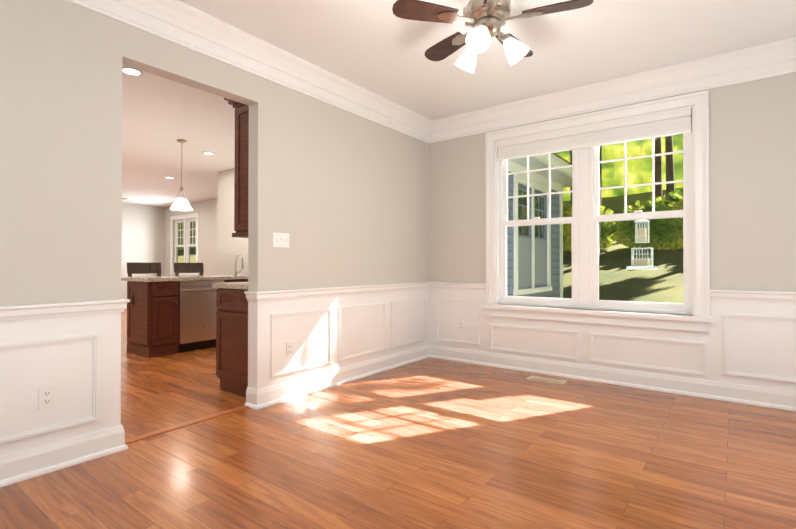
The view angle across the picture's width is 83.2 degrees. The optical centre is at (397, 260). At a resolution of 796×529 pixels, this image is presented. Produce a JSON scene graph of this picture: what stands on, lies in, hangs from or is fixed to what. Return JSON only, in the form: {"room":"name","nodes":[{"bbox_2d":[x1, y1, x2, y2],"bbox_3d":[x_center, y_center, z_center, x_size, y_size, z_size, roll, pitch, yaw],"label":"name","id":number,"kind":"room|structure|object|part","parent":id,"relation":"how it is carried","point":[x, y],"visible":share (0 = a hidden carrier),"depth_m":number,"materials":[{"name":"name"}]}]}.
{"room":"dining room","nodes":[
{"label":"dining room","id":0,"kind":"room"},
{"bbox_2d":[121,203,164,298],"bbox_3d":[-9.058,-0.196,9.867,0.150,2.740,7.950,0,-1,37],"label":"wall","id":1,"kind":"structure","parent":0,"point":[145,233],"depth_m":12.38,"materials":[{"name":"grey paint"}]},
{"bbox_2d":[165,200,216,275],"bbox_3d":[-4.303,-0.185,11.166,5.820,2.740,0.150,0,-1,37],"label":"wall","id":2,"kind":"structure","parent":0,"point":[207,210],"depth_m":11.61,"materials":[{"name":"grey paint"}]},
{"bbox_2d":[169,213,198,275],"bbox_3d":[-5.792,-0.390,12.250,1.540,1.710,0.155,0,-1,37],"label":"window","id":3,"kind":"structure","parent":2,"relation":"in","point":[187,245],"depth_m":12.23,"materials":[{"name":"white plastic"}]},
{"bbox_2d":[0,0,428,456],"bbox_3d":[-1.487,-0.258,2.940,0.120,2.740,6.000,0,-1,37],"label":"wall","id":4,"kind":"structure","parent":0,"point":[340,196],"depth_m":2.64,"materials":[{"name":"grey paint"}]},
{"bbox_2d":[38,385,54,409],"bbox_3d":[-1.842,0.717,2.353,0.008,0.115,0.070,0,-1,37],"label":"electrical outlet","id":5,"kind":"object","parent":4,"relation":"attached to","point":[46,399],"visible":1,"depth_m":2.35,"materials":[{"name":"white plastic"}]},
{"bbox_2d":[0,332,99,444],"bbox_3d":[-2.030,0.654,2.101,0.014,0.500,1.120,0,-1,37],"label":"trim","id":6,"kind":"structure","parent":4,"relation":"attached to","point":[95,337],"depth_m":2.42,"materials":[{"name":"white paint"}]},
{"bbox_2d":[0,425,127,486],"bbox_3d":[-2.023,1.034,2.093,0.030,0.140,1.400,0,-1,37],"label":"baseboard","id":7,"kind":"structure","parent":4,"relation":"attached to","point":[16,467],"depth_m":2.39,"materials":[{"name":"white paint"}]},
{"bbox_2d":[0,298,129,320],"bbox_3d":[-2.039,0.260,2.076,0.034,0.072,1.464,0,-1,37],"label":"trim","id":8,"kind":"structure","parent":4,"relation":"attached to","point":[20,312],"depth_m":2.39,"materials":[{"name":"white paint"}]},
{"bbox_2d":[232,102,248,233],"bbox_3d":[-1.054,-0.770,3.913,0.346,1.080,0.649,0,-1,37],"label":"upper cabinet","id":9,"kind":"object","parent":4,"relation":"attached to","point":[241,169],"depth_m":3.69,"materials":[{"name":"brown wood"}]},
{"bbox_2d":[67,0,434,142],"bbox_3d":[-1.016,-1.514,3.379,0.118,0.220,4.750,0,-1,37],"label":"crown molding","id":10,"kind":"structure","parent":4,"relation":"attached to","point":[178,22],"depth_m":3.32,"materials":[{"name":"white paint"}]},
{"bbox_2d":[272,232,288,247],"bbox_3d":[-0.928,-0.163,3.570,0.014,0.115,0.162,0,-1,37],"label":"switch plate","id":11,"kind":"object","parent":4,"relation":"attached to","point":[280,239],"visible":1,"depth_m":3.56,"materials":[{"name":"white plastic"}]},
{"bbox_2d":[286,341,292,356],"bbox_3d":[-0.876,0.718,3.635,0.008,0.115,0.070,0,-1,37],"label":"outlet","id":12,"kind":"object","parent":4,"relation":"attached to","point":[289,348],"visible":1,"depth_m":3.63,"materials":[{"name":"white plastic"}]},
{"bbox_2d":[270,308,331,378],"bbox_3d":[-0.790,0.669,3.746,0.014,0.500,0.660,0,-1,37],"label":"trim","id":13,"kind":"structure","parent":4,"relation":"attached to","point":[272,375],"depth_m":3.68,"materials":[{"name":"white paint"}]},
{"bbox_2d":[248,345,431,409],"bbox_3d":[-0.358,1.054,4.302,0.030,0.140,2.366,0,-1,37],"label":"baseboard","id":14,"kind":"structure","parent":4,"relation":"attached to","point":[271,395],"depth_m":3.98,"materials":[{"name":"white paint"}]},
{"bbox_2d":[248,282,431,300],"bbox_3d":[-0.345,0.280,4.322,0.034,0.072,2.410,0,-1,37],"label":"trim","id":15,"kind":"structure","parent":4,"relation":"attached to","point":[315,292],"depth_m":3.97,"materials":[{"name":"white paint"}]},
{"bbox_2d":[338,302,385,361],"bbox_3d":[-0.332,0.674,4.353,0.014,0.500,0.680,0,-1,37],"label":"trim","id":16,"kind":"structure","parent":4,"relation":"attached to","point":[340,358],"depth_m":4.27,"materials":[{"name":"white paint"}]},
{"bbox_2d":[390,298,425,348],"bbox_3d":[0.128,0.680,4.964,0.014,0.500,0.670,0,-1,37],"label":"trim","id":17,"kind":"structure","parent":4,"relation":"attached to","point":[392,346],"depth_m":4.87,"materials":[{"name":"white paint"}]},
{"bbox_2d":[0,306,795,528],"bbox_3d":[-3.493,1.185,5.566,13.900,0.100,7.800,0,-1,37],"label":"floor","id":18,"kind":"structure","parent":0,"point":[431,443],"depth_m":2.48,"materials":[{"name":"brown wood"}]},
{"bbox_2d":[127,262,160,281],"bbox_3d":[-3.539,0.585,6.420,0.474,1.115,0.464,0,-1,37],"label":"bar stool","id":19,"kind":"object","parent":18,"relation":"on","point":[139,268],"visible":0.31,"depth_m":6.53,"materials":[{"name":"brown wood"}]},
{"bbox_2d":[121,279,247,357],"bbox_3d":[-2.624,0.698,6.189,0.904,0.885,1.926,0,-1,37],"label":"kitchen island","id":20,"kind":"object","parent":18,"relation":"on","point":[169,315],"depth_m":5.44,"materials":[{"name":"brown wood"}]},
{"bbox_2d":[125,275,247,282],"bbox_3d":[-2.677,0.239,6.237,0.965,0.034,1.960,0,-1,37],"label":"island countertop","id":21,"kind":"structure","parent":20,"relation":"on","point":[143,279],"depth_m":5.72,"materials":[{"name":"beige stone"}]},
{"bbox_2d":[125,405,248,443],"bbox_3d":[-1.416,1.109,3.064,0.060,0.007,0.944,0,-1,37],"label":"threshold","id":22,"kind":"object","parent":18,"relation":"on","point":[158,432],"visible":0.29,"depth_m":3.00,"materials":[{"name":"brown wood"}]},
{"bbox_2d":[174,263,203,275],"bbox_3d":[-3.135,0.590,6.955,0.474,1.115,0.464,0,-1,37],"label":"bar stool","id":23,"kind":"object","parent":18,"relation":"on","point":[188,268],"visible":0.15,"depth_m":7.07,"materials":[{"name":"brown wood"}]},
{"bbox_2d":[212,286,247,396],"bbox_3d":[-1.160,0.678,3.984,0.618,0.885,0.656,0,-1,37],"label":"base cabinet","id":24,"kind":"object","parent":18,"relation":"on","point":[232,338],"depth_m":3.75,"materials":[{"name":"brown wood"}]},
{"bbox_2d":[212,282,247,289],"bbox_3d":[-0.679,0.224,4.637,0.632,0.034,2.300,0,-1,37],"label":"countertop","id":25,"kind":"structure","parent":24,"relation":"on","point":[227,285],"depth_m":3.79,"materials":[{"name":"beige stone"}]},
{"bbox_2d":[526,376,566,384],"bbox_3d":[1.396,1.120,4.211,0.340,0.007,0.140,0,-1,37],"label":"floor vent","id":26,"kind":"object","parent":18,"relation":"in","point":[550,380],"visible":1,"depth_m":4.21,"materials":[{"name":"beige metal"}]},
{"bbox_2d":[122,0,795,206],"bbox_3d":[-3.496,-1.654,5.612,14.170,0.100,8.070,0,-1,37],"label":"ceiling","id":27,"kind":"structure","parent":0,"point":[379,47],"depth_m":3.55,"materials":[{"name":"white paint"}]},
{"bbox_2d":[122,67,142,75],"bbox_3d":[-2.283,-1.617,3.840,0.180,0.006,0.180,0,-1,37],"label":"recessed light","id":28,"kind":"object","parent":27,"relation":"in","point":[131,71],"visible":0.92,"depth_m":3.84,"materials":[{"name":"white paint"}]},
{"bbox_2d":[170,139,192,210],"bbox_3d":[-2.884,-1.137,5.979,0.292,0.928,0.292,0,-1,37],"label":"pendant light","id":29,"kind":"object","parent":27,"relation":"hanging from","point":[181,204],"visible":1,"depth_m":5.93,"materials":[{"name":"white glass"}]},
{"bbox_2d":[202,152,214,154],"bbox_3d":[-2.817,-1.592,6.671,0.180,0.006,0.180,0,-1,37],"label":"recessed light","id":30,"kind":"object","parent":27,"relation":"in","point":[208,153],"visible":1,"depth_m":6.67,"materials":[{"name":"white paint"}]},
{"bbox_2d":[392,0,592,72],"bbox_3d":[0.547,-1.387,2.633,1.084,0.487,1.047,0,-1,37],"label":"ceiling fan","id":31,"kind":"object","parent":27,"relation":"hanging from","point":[486,20],"visible":1,"depth_m":2.53,"materials":[{"name":"brown wood"}]},
{"bbox_2d":[217,72,795,391],"bbox_3d":[0.140,-0.235,5.564,8.320,2.740,0.150,0,-1,37],"label":"wall","id":32,"kind":"structure","parent":0,"point":[752,185],"depth_m":3.63,"materials":[{"name":"grey paint"}]},
{"bbox_2d":[436,298,479,345],"bbox_3d":[0.666,0.681,5.057,0.560,0.500,0.014,0,-1,37],"label":"trim","id":33,"kind":"structure","parent":32,"relation":"attached to","point":[477,343],"depth_m":5.04,"materials":[{"name":"white paint"}]},
{"bbox_2d":[432,282,485,289],"bbox_3d":[0.680,0.287,5.037,0.692,0.072,0.034,0,-1,37],"label":"trim","id":34,"kind":"structure","parent":32,"relation":"attached to","point":[442,285],"depth_m":5.02,"materials":[{"name":"white paint"}]},
{"bbox_2d":[458,320,463,330],"bbox_3d":[0.707,0.731,5.029,0.070,0.115,0.008,0,-1,37],"label":"outlet","id":35,"kind":"object","parent":32,"relation":"attached to","point":[460,325],"visible":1,"depth_m":5.03,"materials":[{"name":"white plastic"}]},
{"bbox_2d":[490,324,577,360],"bbox_3d":[1.348,0.816,4.541,0.910,0.280,0.014,0,-1,37],"label":"trim","id":36,"kind":"structure","parent":32,"relation":"attached to","point":[575,333],"depth_m":4.50,"materials":[{"name":"white paint"}]},
{"bbox_2d":[483,90,713,331],"bbox_3d":[1.777,-0.396,4.291,2.030,1.969,0.195,0,-1,37],"label":"window","id":37,"kind":"structure","parent":32,"relation":"in","point":[700,318],"depth_m":4.24,"materials":[{"name":"white paint"}]},
{"bbox_2d":[497,109,691,160],"bbox_3d":[1.770,-1.172,4.288,1.740,0.187,0.054,0,-1,37],"label":"window blind","id":38,"kind":"object","parent":37,"relation":"attached to","point":[659,125],"visible":1,"depth_m":4.17,"materials":[{"name":"white fabric"}]},
{"bbox_3d":[1.808,-0.399,4.331,1.749,1.734,0.095,0,-1,37],"label":"window sashes","id":39,"kind":"part","parent":37,"relation":"part of","materials":[{"name":"white wood"}]},
{"bbox_2d":[431,37,795,141],"bbox_3d":[1.804,-1.507,4.153,3.450,0.220,0.118,0,-1,37],"label":"crown molding","id":40,"kind":"structure","parent":32,"relation":"attached to","point":[777,58],"depth_m":3.96,"materials":[{"name":"white paint"}]},
{"bbox_2d":[432,345,795,410],"bbox_3d":[1.819,1.053,4.175,3.660,0.140,0.030,0,-1,37],"label":"baseboard","id":41,"kind":"structure","parent":32,"relation":"attached to","point":[737,393],"depth_m":3.97,"materials":[{"name":"white paint"}]},
{"bbox_2d":[589,332,706,376],"bbox_3d":[2.155,0.811,3.933,0.910,0.280,0.014,0,-1,37],"label":"trim","id":42,"kind":"structure","parent":32,"relation":"attached to","point":[703,345],"depth_m":3.89,"materials":[{"name":"white paint"}]},
{"bbox_2d":[709,290,795,301],"bbox_3d":[2.919,0.271,3.350,0.982,0.072,0.034,0,-1,37],"label":"trim","id":43,"kind":"structure","parent":32,"relation":"attached to","point":[714,294],"depth_m":3.47,"materials":[{"name":"white paint"}]},
{"bbox_2d":[723,313,795,383],"bbox_3d":[2.929,0.666,3.351,0.810,0.500,0.014,0,-1,37],"label":"trim","id":44,"kind":"structure","parent":32,"relation":"attached to","point":[726,371],"depth_m":3.51,"materials":[{"name":"white paint"}]},
{"bbox_3d":[-3.789,-1.785,4.951,14.800,0.150,6.820,0,-1,37],"label":"roof slab","id":45,"kind":"structure","parent":0,"visible":0},
{"bbox_2d":[627,140,657,269],"bbox_3d":[2.418,-0.822,4.447,0.240,1.825,0.240,0,-1,37],"label":"bird feeder","id":46,"kind":"object","parent":45,"relation":"hanging from","point":[642,234],"depth_m":4.40,"materials":[{"name":"white"}]},
{"label":"outside","id":47,"kind":"structure","parent":0,"visible":0},
{"bbox_2d":[178,134,682,249],"bbox_3d":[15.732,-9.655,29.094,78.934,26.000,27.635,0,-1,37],"label":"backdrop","id":48,"kind":"structure","parent":47,"point":[645,167],"depth_m":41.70,"materials":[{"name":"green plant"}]},
{"bbox_2d":[178,187,683,303],"bbox_3d":[14.478,-4.268,32.367,70.000,12.953,59.840,0,-1,37],"label":"lawn","id":49,"kind":"structure","parent":47,"point":[651,282],"depth_m":10.85,"materials":[{"name":"green plant"}]},
{"bbox_2d":[507,153,571,297],"bbox_3d":[0.221,-0.119,7.872,5.070,4.950,3.605,0,-1,37],"label":"bump-out","id":50,"kind":"object","parent":49,"relation":"on","point":[527,271],"depth_m":6.61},
{"bbox_2d":[563,203,571,249],"bbox_3d":[5.549,-1.052,15.799,2.487,1.960,2.383,0,-1,37],"label":"tree","id":51,"kind":"object","parent":49,"relation":"on","point":[564,208],"depth_m":15.08,"materials":[{"name":"green plant"}]},
{"bbox_2d":[570,150,571,203],"bbox_3d":[7.513,-8.287,21.882,6.297,14.372,8.392,0,-1,37],"label":"tree","id":52,"kind":"object","parent":49,"relation":"on","point":[571,163],"depth_m":21.22,"materials":[{"name":"green plant"}]},
{"bbox_2d":[563,204,611,252],"bbox_3d":[6.003,-1.016,15.292,2.532,2.072,2.054,0,-1,37],"label":"tree","id":53,"kind":"object","parent":49,"relation":"on","point":[566,249],"depth_m":15.02,"materials":[{"name":"green plant"}]},
{"bbox_2d":[563,204,617,248],"bbox_3d":[6.117,-1.074,14.525,2.075,1.829,2.340,0,-1,37],"label":"tree","id":54,"kind":"object","parent":49,"relation":"on","point":[605,227],"depth_m":14.27,"materials":[{"name":"green plant"}]},
{"bbox_2d":[599,146,600,262],"bbox_3d":[5.663,-4.472,12.540,5.381,9.718,5.306,0,-1,37],"label":"tree","id":55,"kind":"object","parent":49,"relation":"on","point":[600,196],"depth_m":12.54,"materials":[{"name":"green plant"}]},
{"bbox_2d":[600,146,601,205],"bbox_3d":[7.379,-7.402,17.022,8.722,13.548,7.529,0,-1,37],"label":"tree","id":56,"kind":"object","parent":49,"relation":"on","point":[601,176],"depth_m":17.73,"materials":[{"name":"green plant"}]},
{"bbox_2d":[614,195,674,249],"bbox_3d":[7.695,-1.070,13.765,2.025,1.902,1.965,0,-1,37],"label":"tree","id":57,"kind":"object","parent":49,"relation":"on","point":[626,227],"depth_m":13.51,"materials":[{"name":"green plant"}]},
{"bbox_2d":[655,137,661,197],"bbox_3d":[9.317,-6.498,16.574,6.258,11.739,7.009,0,-1,37],"label":"tree","id":58,"kind":"object","parent":49,"relation":"on","point":[658,178],"depth_m":16.04,"materials":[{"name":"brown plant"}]},
{"bbox_2d":[645,188,682,250],"bbox_3d":[8.371,-1.149,13.082,2.559,2.153,2.420,0,-1,37],"label":"tree","id":59,"kind":"object","parent":49,"relation":"on","point":[667,235],"depth_m":12.74,"materials":[{"name":"green plant"}]},
{"bbox_2d":[665,135,674,199],"bbox_3d":[7.988,-5.019,14.236,6.200,9.518,5.007,0,-1,37],"label":"tree","id":60,"kind":"object","parent":49,"relation":"on","point":[670,187],"depth_m":13.95,"materials":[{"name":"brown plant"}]}
]}

